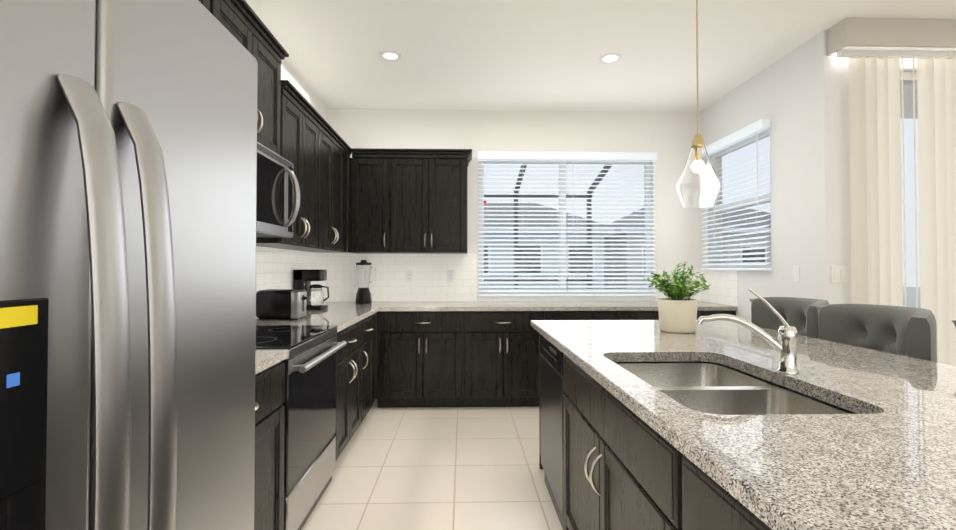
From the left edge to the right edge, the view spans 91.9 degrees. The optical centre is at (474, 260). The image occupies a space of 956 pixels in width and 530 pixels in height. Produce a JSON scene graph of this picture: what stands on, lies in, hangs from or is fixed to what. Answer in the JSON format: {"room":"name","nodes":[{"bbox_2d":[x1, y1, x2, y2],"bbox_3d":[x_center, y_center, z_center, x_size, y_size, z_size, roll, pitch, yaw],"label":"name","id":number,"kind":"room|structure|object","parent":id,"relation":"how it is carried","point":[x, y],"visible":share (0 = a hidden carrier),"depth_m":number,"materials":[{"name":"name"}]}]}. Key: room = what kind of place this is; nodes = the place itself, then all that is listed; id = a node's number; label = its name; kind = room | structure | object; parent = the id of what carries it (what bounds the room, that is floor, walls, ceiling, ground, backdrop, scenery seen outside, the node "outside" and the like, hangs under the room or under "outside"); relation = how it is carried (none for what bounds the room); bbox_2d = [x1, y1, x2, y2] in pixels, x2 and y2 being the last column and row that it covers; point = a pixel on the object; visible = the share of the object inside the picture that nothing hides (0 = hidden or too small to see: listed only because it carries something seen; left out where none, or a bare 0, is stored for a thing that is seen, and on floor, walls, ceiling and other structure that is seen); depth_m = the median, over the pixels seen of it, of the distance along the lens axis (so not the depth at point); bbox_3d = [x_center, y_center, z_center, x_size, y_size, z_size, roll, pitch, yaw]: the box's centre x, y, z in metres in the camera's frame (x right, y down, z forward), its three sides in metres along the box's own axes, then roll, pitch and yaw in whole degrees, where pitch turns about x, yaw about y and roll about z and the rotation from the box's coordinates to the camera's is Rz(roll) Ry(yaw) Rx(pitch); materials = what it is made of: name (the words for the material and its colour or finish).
{"room":"kitchen","nodes":[
{"label":"kitchen","id":0,"kind":"room"},
{"bbox_2d":[281,60,325,119],"bbox_3d":[-1.485,-0.178,0.598,0.150,2.880,8.500,0,-1,-1],"label":"wall","id":1,"kind":"structure","parent":0,"point":[289,74],"depth_m":4.00,"materials":[{"name":"white paint"}]},
{"bbox_2d":[199,0,226,28],"bbox_3d":[-1.272,-0.670,1.617,0.323,1.096,0.830,0,-1,-1],"label":"upper cabinet","id":2,"kind":"object","parent":1,"relation":"attached to","point":[218,8],"depth_m":2.02,"materials":[{"name":"black wood"}]},
{"bbox_2d":[227,0,286,156],"bbox_3d":[-1.290,-0.904,2.347,0.323,0.606,0.758,0,-1,-1],"label":"upper cabinet","id":3,"kind":"object","parent":1,"relation":"attached to","point":[271,90],"depth_m":2.52,"materials":[{"name":"black wood"}]},
{"bbox_2d":[256,142,299,237],"bbox_3d":[-1.212,-0.360,2.339,0.478,0.438,0.752,0,-1,-1],"label":"microwave","id":4,"kind":"object","parent":3,"relation":"attached to","point":[278,197],"visible":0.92,"depth_m":2.46,"materials":[{"name":"grey metal"}]},
{"bbox_2d":[256,88,322,251],"bbox_3d":[-1.309,-0.566,3.115,0.323,0.936,0.786,0,-1,-1],"label":"upper cabinet","id":5,"kind":"object","parent":1,"relation":"attached to","point":[297,130],"depth_m":3.16,"materials":[{"name":"black wood"}]},
{"bbox_2d":[256,246,325,318],"bbox_3d":[-1.464,0.144,2.934,0.007,0.490,3.519,0,-1,-1],"label":"backsplash","id":6,"kind":"structure","parent":1,"relation":"attached to","point":[275,267],"depth_m":3.54,"materials":[{"name":"tile"}]},
{"bbox_2d":[316,148,350,252],"bbox_3d":[-1.338,-0.548,4.235,0.323,0.936,0.287,0,-1,-1],"label":"upper cabinet","id":7,"kind":"object","parent":1,"relation":"attached to","point":[348,149],"depth_m":4.37,"materials":[{"name":"black wood"}]},
{"bbox_2d":[323,124,346,251],"bbox_3d":[-1.326,-0.556,3.766,0.323,0.936,0.788,0,-1,-1],"label":"upper cabinet","id":8,"kind":"object","parent":1,"relation":"attached to","point":[334,150],"depth_m":3.86,"materials":[{"name":"black wood"}]},
{"bbox_2d":[301,399,562,529],"bbox_3d":[2.424,1.313,0.672,7.970,0.100,8.500,0,-1,-1],"label":"floor","id":9,"kind":"structure","parent":0,"point":[443,468],"depth_m":2.79,"materials":[{"name":"tile"}]},
{"bbox_2d":[0,0,257,529],"bbox_3d":[-0.928,0.355,0.719,0.911,1.817,0.910,0,-1,-1],"label":"refrigerator","id":10,"kind":"object","parent":9,"relation":"on","point":[128,172],"visible":1,"depth_m":0.69,"materials":[{"name":"grey metal"}]},
{"bbox_2d":[254,361,284,529],"bbox_3d":[-1.107,0.842,1.560,0.651,0.870,0.758,0,-1,-1],"label":"base cabinet","id":11,"kind":"object","parent":9,"relation":"on","point":[269,383],"depth_m":1.80,"materials":[{"name":"black wood"}]},
{"bbox_2d":[255,349,288,374],"bbox_3d":[-1.104,0.386,1.566,0.658,0.038,0.763,0,-1,-1],"label":"countertop","id":12,"kind":"structure","parent":11,"relation":"on","point":[264,358],"depth_m":1.81,"materials":[{"name":"stone"}]},
{"bbox_2d":[256,325,345,529],"bbox_3d":[-1.092,0.757,2.324,0.716,1.065,0.758,0,-1,-1],"label":"range","id":13,"kind":"object","parent":9,"relation":"on","point":[309,403],"visible":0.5,"depth_m":2.23,"materials":[{"name":"grey metal"}]},
{"bbox_2d":[335,314,373,459],"bbox_3d":[-1.150,0.869,3.272,0.651,0.870,1.139,0,-1,-1],"label":"base cabinet","id":14,"kind":"object","parent":9,"relation":"on","point":[355,376],"depth_m":3.17,"materials":[{"name":"black wood"}]},
{"bbox_2d":[374,313,375,400],"bbox_3d":[-1.168,0.880,3.920,0.648,0.870,0.300,0,-1,-1],"label":"base cabinet","id":15,"kind":"object","parent":9,"relation":"on","point":[375,313],"depth_m":4.01,"materials":[{"name":"black wood"}]},
{"bbox_2d":[376,311,471,407],"bbox_3d":[-0.455,0.887,4.386,0.840,0.870,0.641,0,-1,-1],"label":"base cabinet","id":16,"kind":"object","parent":9,"relation":"on","point":[457,358],"depth_m":4.08,"materials":[{"name":"black wood"}]},
{"bbox_2d":[256,305,378,332],"bbox_3d":[-1.148,0.415,3.372,0.660,0.038,1.323,0,-1,-1],"label":"countertop","id":17,"kind":"structure","parent":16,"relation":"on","point":[342,315],"depth_m":3.27,"materials":[{"name":"stone"}]},
{"bbox_2d":[256,289,307,319],"bbox_3d":[-1.286,0.293,3.112,0.315,0.196,0.170,0,-1,-1],"label":"toaster","id":18,"kind":"object","parent":17,"relation":"on","point":[281,304],"visible":1,"depth_m":3.03,"materials":[{"name":"black plastic"}]},
{"bbox_2d":[293,269,328,309],"bbox_3d":[-1.338,0.237,3.837,0.267,0.330,0.200,0,-1,-1],"label":"coffee maker","id":19,"kind":"object","parent":17,"relation":"on","point":[303,279],"visible":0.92,"depth_m":3.77,"materials":[{"name":"black plastic"}]},
{"bbox_2d":[322,301,736,310],"bbox_3d":[0.421,0.432,4.400,3.848,0.038,0.655,0,-1,-1],"label":"countertop","id":20,"kind":"structure","parent":16,"relation":"on","point":[597,305],"depth_m":4.13,"materials":[{"name":"stone"}]},
{"bbox_2d":[355,260,375,303],"bbox_3d":[-1.058,0.203,4.505,0.196,0.420,0.156,0,-1,-1],"label":"blender","id":21,"kind":"object","parent":20,"relation":"on","point":[363,293],"visible":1,"depth_m":4.45,"materials":[{"name":"clear glass"}]},
{"bbox_2d":[472,311,551,406],"bbox_3d":[0.250,0.888,4.404,0.850,0.870,0.641,0,-1,-1],"label":"base cabinet","id":22,"kind":"object","parent":9,"relation":"on","point":[505,344],"depth_m":4.09,"materials":[{"name":"black wood"}]},
{"bbox_2d":[552,311,631,319],"bbox_3d":[0.959,0.888,4.422,0.851,0.870,0.641,0,-1,-1],"label":"base cabinet","id":23,"kind":"object","parent":9,"relation":"on","point":[556,315],"depth_m":4.11,"materials":[{"name":"black wood"}]},
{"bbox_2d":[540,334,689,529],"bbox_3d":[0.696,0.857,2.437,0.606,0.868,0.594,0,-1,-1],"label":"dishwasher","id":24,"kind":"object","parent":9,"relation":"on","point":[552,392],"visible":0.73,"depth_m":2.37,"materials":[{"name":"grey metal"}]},
{"bbox_2d":[631,361,690,496],"bbox_3d":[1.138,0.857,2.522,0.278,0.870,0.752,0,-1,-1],"label":"base cabinet","id":25,"kind":"object","parent":9,"relation":"on","point":[642,435],"depth_m":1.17,"materials":[{"name":"black wood"}]},
{"bbox_2d":[632,311,703,319],"bbox_3d":[1.635,0.888,4.438,0.780,0.870,0.641,0,-1,-1],"label":"base cabinet","id":26,"kind":"object","parent":9,"relation":"on","point":[636,315],"depth_m":4.12,"materials":[{"name":"black wood"}]},
{"bbox_2d":[655,431,771,529],"bbox_3d":[0.753,0.827,0.613,0.623,0.870,0.890,0,-1,-1],"label":"base cabinet","id":27,"kind":"object","parent":9,"relation":"on","point":[686,498],"depth_m":0.93,"materials":[{"name":"black wood"}]},
{"bbox_2d":[531,320,955,529],"bbox_3d":[1.058,0.379,1.103,1.280,0.038,3.900,0,-1,-1],"label":"countertop","id":28,"kind":"structure","parent":27,"relation":"on","point":[884,458],"depth_m":1.00,"materials":[{"name":"stone"}]},
{"bbox_2d":[643,262,710,332],"bbox_3d":[1.106,0.191,2.529,0.378,0.380,0.485,0,-1,-1],"label":"potted plant","id":29,"kind":"object","parent":28,"relation":"on","point":[678,314],"visible":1,"depth_m":2.45,"materials":[{"name":"green plant"}]},
{"bbox_2d":[614,362,856,414],"bbox_3d":[0.753,0.512,1.479,0.510,0.208,0.830,0,-1,-1],"label":"sink basin","id":30,"kind":"object","parent":28,"relation":"in","point":[713,388],"visible":0.12,"depth_m":1.47,"materials":[{"name":"silver metal"}]},
{"bbox_2d":[696,288,798,373],"bbox_3d":[0.910,0.228,1.543,0.294,0.276,0.121,0,-1,-1],"label":"faucet","id":31,"kind":"object","parent":28,"relation":"on","point":[785,346],"visible":1,"depth_m":1.51,"materials":[{"name":"silver metal"}]},
{"bbox_2d":[704,311,735,315],"bbox_3d":[2.153,0.888,4.453,0.398,0.870,0.638,0,-1,-1],"label":"base cabinet","id":32,"kind":"object","parent":9,"relation":"on","point":[706,313],"depth_m":4.16,"materials":[{"name":"black wood"}]},
{"bbox_2d":[691,361,791,389],"bbox_3d":[1.162,0.842,1.573,0.278,0.870,1.148,0,-1,-1],"label":"base cabinet","id":33,"kind":"object","parent":9,"relation":"on","point":[780,386],"depth_m":1.55,"materials":[{"name":"black wood"}]},
{"bbox_2d":[749,297,828,338],"bbox_3d":[1.731,0.758,2.665,0.525,1.076,0.580,0,-1,-1],"label":"bar stool","id":34,"kind":"object","parent":9,"relation":"on","point":[800,315],"visible":0.25,"depth_m":2.76,"materials":[{"name":"grey leather"}]},
{"bbox_2d":[816,304,936,361],"bbox_3d":[1.745,0.749,2.115,0.525,1.076,0.580,0,-1,-1],"label":"bar stool","id":35,"kind":"object","parent":9,"relation":"on","point":[906,331],"visible":0.27,"depth_m":2.16,"materials":[{"name":"grey leather"}]},
{"bbox_2d":[325,109,699,301],"bbox_3d":[0.489,-0.111,4.824,4.010,2.880,0.150,0,-1,-1],"label":"wall","id":36,"kind":"structure","parent":0,"point":[667,137],"depth_m":4.78,"materials":[{"name":"white paint"}]},
{"bbox_2d":[348,148,471,253],"bbox_3d":[-0.613,-0.566,4.530,1.180,0.980,0.391,0,-1,-1],"label":"upper cabinet","id":37,"kind":"object","parent":36,"relation":"attached to","point":[407,201],"visible":1,"depth_m":4.38,"materials":[{"name":"black wood"}]},
{"bbox_2d":[326,254,699,301],"bbox_3d":[0.416,0.173,4.738,3.844,0.490,0.007,0,-1,-1],"label":"backsplash","id":38,"kind":"structure","parent":36,"relation":"attached to","point":[429,283],"depth_m":4.71,"materials":[{"name":"tile"}]},
{"bbox_2d":[406,270,412,281],"bbox_3d":[-0.663,0.157,4.702,0.072,0.117,0.008,0,-1,-1],"label":"electrical outlet","id":39,"kind":"object","parent":38,"relation":"attached to","point":[409,275],"visible":1,"depth_m":4.70,"materials":[{"name":"white plastic"}]},
{"bbox_2d":[447,270,453,281],"bbox_3d":[-0.243,0.157,4.713,0.072,0.117,0.008,0,-1,-1],"label":"electrical outlet","id":40,"kind":"object","parent":38,"relation":"attached to","point":[450,275],"visible":1,"depth_m":4.71,"materials":[{"name":"white plastic"}]},
{"bbox_2d":[480,159,653,293],"bbox_3d":[0.955,-0.366,4.825,1.796,1.406,0.119,0,-1,-1],"label":"window","id":41,"kind":"structure","parent":36,"relation":"in","point":[562,183],"depth_m":4.83,"materials":[{"name":"white"}]},
{"bbox_2d":[477,151,567,295],"bbox_3d":[0.493,-0.374,4.706,0.930,1.468,0.084,0,-1,-1],"label":"window blind","id":42,"kind":"object","parent":41,"relation":"attached to","point":[531,156],"visible":1,"depth_m":4.71,"materials":[{"name":"white plastic"}]},
{"bbox_2d":[567,152,656,295],"bbox_3d":[1.406,-0.373,4.729,0.930,1.468,0.084,0,-1,-1],"label":"window blind","id":43,"kind":"object","parent":41,"relation":"attached to","point":[589,156],"visible":0.94,"depth_m":4.73,"materials":[{"name":"white plastic"}]},
{"bbox_2d":[245,0,955,118],"bbox_3d":[2.424,-1.667,0.720,7.970,0.100,8.500,0,-1,-1],"label":"ceiling","id":44,"kind":"structure","parent":0,"point":[533,55],"depth_m":3.39,"materials":[{"name":"white paint"}]},
{"bbox_2d":[379,51,401,60],"bbox_3d":[-0.643,-1.569,3.543,0.174,0.004,0.174,0,-1,-1],"label":"recessed light","id":45,"kind":"object","parent":44,"relation":"in","point":[389,55],"visible":1,"depth_m":3.53,"materials":[{"name":"white"}]},
{"bbox_2d":[599,53,621,63],"bbox_3d":[1.056,-1.569,3.586,0.174,0.004,0.174,0,-1,-1],"label":"recessed light","id":46,"kind":"object","parent":44,"relation":"in","point":[610,57],"visible":1,"depth_m":3.58,"materials":[{"name":"white"}]},
{"bbox_2d":[676,0,720,207],"bbox_3d":[1.099,-0.929,2.276,0.200,1.324,0.200,0,-1,-1],"label":"pendant light","id":47,"kind":"object","parent":44,"relation":"hanging from","point":[698,185],"visible":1,"depth_m":2.22,"materials":[{"name":"clear glass"}]},
{"bbox_2d":[699,30,848,321],"bbox_3d":[2.442,-0.124,3.967,0.150,2.880,1.660,0,-1,-1],"label":"wall","id":48,"kind":"structure","parent":0,"point":[796,96],"depth_m":3.38,"materials":[{"name":"white paint"}]},
{"bbox_2d":[700,270,737,305],"bbox_3d":[2.349,0.251,4.464,0.007,0.325,0.649,0,-1,-1],"label":"backsplash","id":49,"kind":"structure","parent":48,"relation":"attached to","point":[723,288],"depth_m":4.41,"materials":[{"name":"tile"}]},
{"bbox_2d":[708,127,770,266],"bbox_3d":[2.422,-0.516,4.178,0.119,1.146,0.946,0,-1,-1],"label":"window","id":50,"kind":"structure","parent":48,"relation":"in","point":[738,144],"depth_m":4.30,"materials":[{"name":"white"}]},
{"bbox_2d":[701,118,770,269],"bbox_3d":[2.315,-0.521,4.176,0.084,1.210,1.010,0,-1,-1],"label":"window blind","id":51,"kind":"object","parent":50,"relation":"attached to","point":[754,128],"visible":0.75,"depth_m":4.03,"materials":[{"name":"white plastic"}]},
{"bbox_2d":[792,266,799,281],"bbox_3d":[2.375,0.097,3.412,0.008,0.117,0.072,0,-1,-1],"label":"light switch","id":52,"kind":"object","parent":48,"relation":"attached to","point":[796,273],"visible":1,"depth_m":3.40,"materials":[{"name":"white plastic"}]},
{"bbox_2d":[831,266,847,282],"bbox_3d":[2.473,0.092,3.129,0.115,0.117,0.008,0,-1,-1],"label":"light switch","id":53,"kind":"object","parent":48,"relation":"attached to","point":[839,274],"visible":1,"depth_m":3.13,"materials":[{"name":"white plastic"}]},
{"bbox_2d":[845,46,955,303],"bbox_3d":[4.365,-0.136,3.260,3.660,2.880,0.150,0,-1,-1],"label":"wall","id":54,"kind":"structure","parent":0,"point":[907,65],"depth_m":3.15,"materials":[{"name":"white paint"}]},
{"bbox_2d":[827,18,955,59],"bbox_3d":[3.779,-1.467,3.111,2.740,0.218,0.158,0,-1,-1],"label":"valance box","id":55,"kind":"object","parent":54,"relation":"attached to","point":[881,32],"visible":1,"depth_m":3.01,"materials":[{"name":"grey fabric"}]},
{"bbox_2d":[849,55,920,307],"bbox_3d":[2.700,-0.044,3.062,0.382,2.630,0.066,0,-1,-1],"label":"curtain","id":56,"kind":"object","parent":55,"relation":"hanging from","point":[875,187],"depth_m":3.07,"materials":[{"name":"beige fabric"}]},
{"bbox_2d":[917,57,955,365],"bbox_3d":[3.997,-0.044,3.095,2.177,2.630,0.064,0,-1,-1],"label":"curtain","id":57,"kind":"object","parent":55,"relation":"hanging from","point":[936,77],"depth_m":3.08,"materials":[{"name":"beige fabric"}]},
{"bbox_2d":[900,71,920,307],"bbox_3d":[3.805,-0.005,3.249,2.376,2.618,0.080,0,-1,-1],"label":"slider","id":58,"kind":"object","parent":54,"relation":"in","point":[907,78],"depth_m":3.23,"materials":[{"name":"white"}]},
{"label":"outside","id":59,"kind":"structure","parent":0,"visible":0},
{"bbox_2d":[903,287,920,307],"bbox_3d":[2.033,1.624,21.637,55.000,0.050,36.660,0,-1,-1],"label":"ground","id":60,"kind":"structure","parent":59,"point":[911,295],"depth_m":19.75,"materials":[{"name":"grey"}]},
{"bbox_2d":[484,164,612,288],"bbox_3d":[0.252,-0.322,6.914,3.900,3.370,3.135,0,-1,-1],"label":"cage","id":61,"kind":"object","parent":60,"relation":"on","point":[551,196],"depth_m":8.43,"materials":[{"name":"grey"}]},
{"bbox_2d":[484,203,615,288],"bbox_3d":[1.149,-0.866,26.987,11.300,5.100,8.800,0,-1,-1],"label":"house","id":62,"kind":"structure","parent":60,"relation":"on","point":[492,204],"depth_m":23.03,"materials":[{"name":"grey"}]},
{"bbox_2d":[616,203,770,288],"bbox_3d":[13.120,-0.895,28.288,11.300,5.200,8.800,0,-1,-1],"label":"house","id":63,"kind":"structure","parent":60,"relation":"on","point":[626,238],"depth_m":24.30,"materials":[{"name":"grey"}]}
]}

